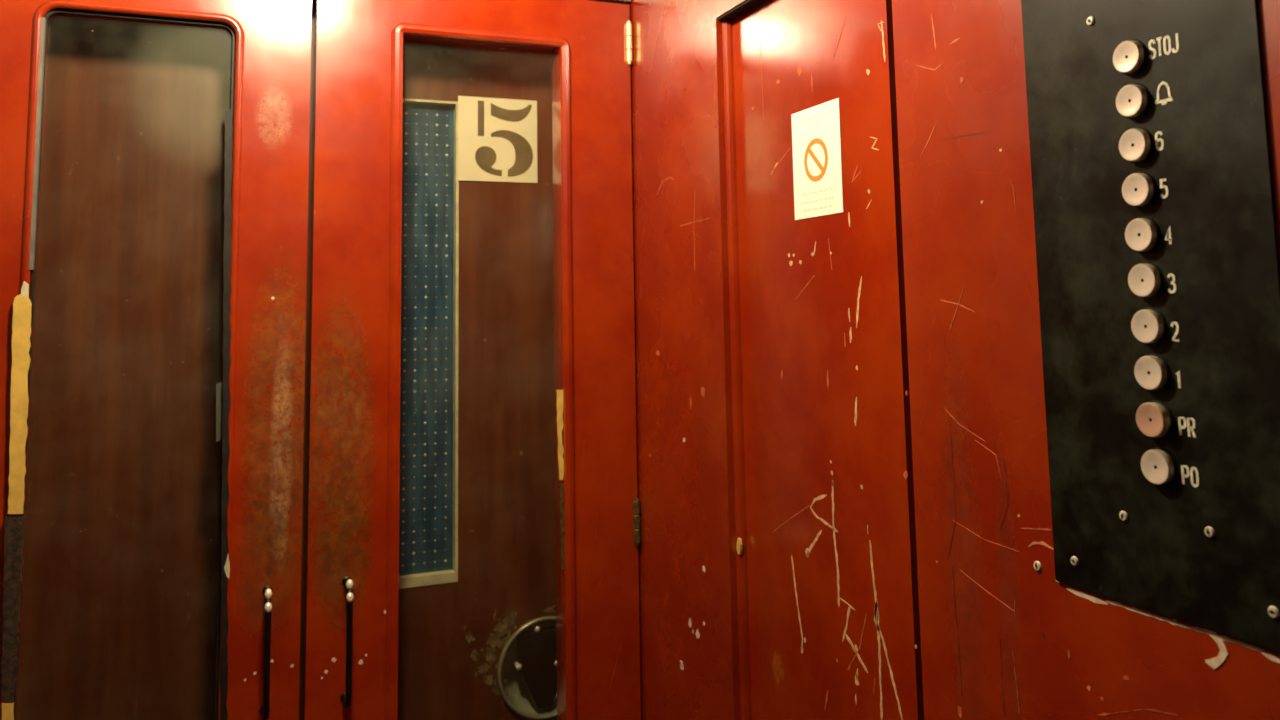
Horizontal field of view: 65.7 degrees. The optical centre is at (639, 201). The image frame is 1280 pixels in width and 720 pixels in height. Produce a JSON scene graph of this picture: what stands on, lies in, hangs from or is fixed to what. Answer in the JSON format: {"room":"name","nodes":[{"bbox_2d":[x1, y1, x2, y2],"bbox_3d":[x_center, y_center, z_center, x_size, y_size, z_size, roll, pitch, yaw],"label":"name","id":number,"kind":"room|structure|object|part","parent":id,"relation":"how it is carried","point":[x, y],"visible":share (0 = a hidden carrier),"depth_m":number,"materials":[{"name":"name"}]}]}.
{"room":"elevator interior","nodes":[
{"label":"elevator interior","id":0,"kind":"room"},
{"bbox_2d":[312,0,630,3],"bbox_3d":[-0.359,-0.363,1.113,0.733,0.271,0.049,2,-7,-22],"label":"wall","id":1,"kind":"structure","parent":0,"point":[609,1],"depth_m":1.22,"materials":[{"name":"red paint"}]},
{"bbox_2d":[302,0,640,719],"bbox_3d":[-0.164,0.727,1.046,0.368,1.957,0.068,2,-7,-22],"label":"door","id":2,"kind":"structure","parent":1,"relation":"in","point":[350,655],"depth_m":1.10,"materials":[{"name":"red paint"}]},
{"bbox_3d":[-0.297,0.449,1.006,0.006,0.120,0.034,2,-7,-22],"label":"pull handle","id":3,"kind":"part","parent":2,"relation":"part of","materials":[{"name":"metal"}]},
{"bbox_2d":[627,0,1279,719],"bbox_3d":[0.309,0.536,0.453,0.054,2.220,1.610,2,-7,-22],"label":"wall","id":4,"kind":"structure","parent":0,"point":[843,481],"depth_m":0.79,"materials":[{"name":"red paint"}]},
{"bbox_3d":[0.102,0.624,0.919,0.008,1.630,0.008,2,-7,-22],"label":"panel moulding","id":5,"kind":"part","parent":4,"relation":"part of","materials":[{"name":"red paint"}]},
{"bbox_2d":[791,98,842,219],"bbox_3d":[0.151,-0.035,0.851,0.001,0.095,0.075,2,-7,-22],"label":"sticker","id":6,"kind":"object","parent":4,"relation":"attached to","point":[816,137],"visible":1,"depth_m":0.85,"materials":[{"name":"white paper"}]},
{"bbox_3d":[0.157,0.617,0.811,0.012,1.660,0.269,2,-7,-22],"label":"wood panel","id":7,"kind":"part","parent":4,"relation":"part of","materials":[{"name":"red paint"}]},
{"bbox_2d":[1033,561,1041,570],"bbox_3d":[0.236,0.217,0.589,0.002,0.006,0.006,2,-7,-22],"label":"screw","id":8,"kind":"object","parent":4,"relation":"attached to","point":[1037,565],"visible":1,"depth_m":0.59,"materials":[{"name":"grey metal"}]},
{"bbox_2d":[1021,0,1279,652],"bbox_3d":[0.262,-0.067,0.535,0.008,0.562,0.148,2,-7,-22],"label":"elevator control panel","id":9,"kind":"object","parent":4,"relation":"attached to","point":[1156,237],"visible":1,"depth_m":0.51,"materials":[{"name":"metal"}]},
{"bbox_3d":[0.462,0.491,0.054,0.032,2.220,0.750,2,-7,-22],"label":"post","id":10,"kind":"part","parent":4,"relation":"part of","materials":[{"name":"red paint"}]},
{"bbox_3d":[-0.403,0.424,1.086,1.900,2.600,0.040,2,-7,-22],"label":"wall","id":11,"kind":"structure","parent":0,"visible":0},
{"bbox_2d":[16,1,556,719],"bbox_3d":[-0.370,0.658,1.070,1.080,2.110,0.045,2,-7,-22],"label":"door","id":12,"kind":"structure","parent":11,"relation":"in","point":[119,605],"depth_m":1.07,"materials":[{"name":"brown paint"}]},
{"bbox_3d":[-0.281,0.157,1.160,0.125,0.553,0.005,2,-7,-22],"label":"wired glass","id":13,"kind":"part","parent":12,"relation":"part of","materials":[{"name":"glass"}]},
{"bbox_2d":[458,96,536,182],"bbox_3d":[-0.174,-0.075,1.214,0.099,0.103,0.002,2,-7,-22],"label":"number sign","id":14,"kind":"object","parent":12,"relation":"attached to","point":[497,137],"visible":1,"depth_m":1.21,"materials":[{"name":"beige paper"}]},
{"bbox_2d":[501,620,556,714],"bbox_3d":[-0.118,0.551,1.184,0.107,0.107,0.030,2,-7,-22],"label":"door handle","id":15,"kind":"object","parent":12,"relation":"on","point":[528,647],"depth_m":1.17,"materials":[{"name":"metal"}]},
{"bbox_3d":[-0.413,0.517,0.157,0.050,2.220,1.610,2,-7,-22],"label":"wall","id":16,"kind":"structure","parent":0,"visible":0},
{"bbox_2d":[0,0,311,719],"bbox_3d":[-0.504,0.718,0.907,0.356,1.957,0.068,2,-7,-22],"label":"door","id":17,"kind":"structure","parent":16,"relation":"in","point":[266,173],"depth_m":1.00,"materials":[{"name":"red paint"}]},
{"bbox_3d":[-0.368,0.447,0.977,0.006,0.120,0.034,2,-7,-22],"label":"pull handle","id":18,"kind":"part","parent":17,"relation":"part of","materials":[{"name":"metal"}]}
]}

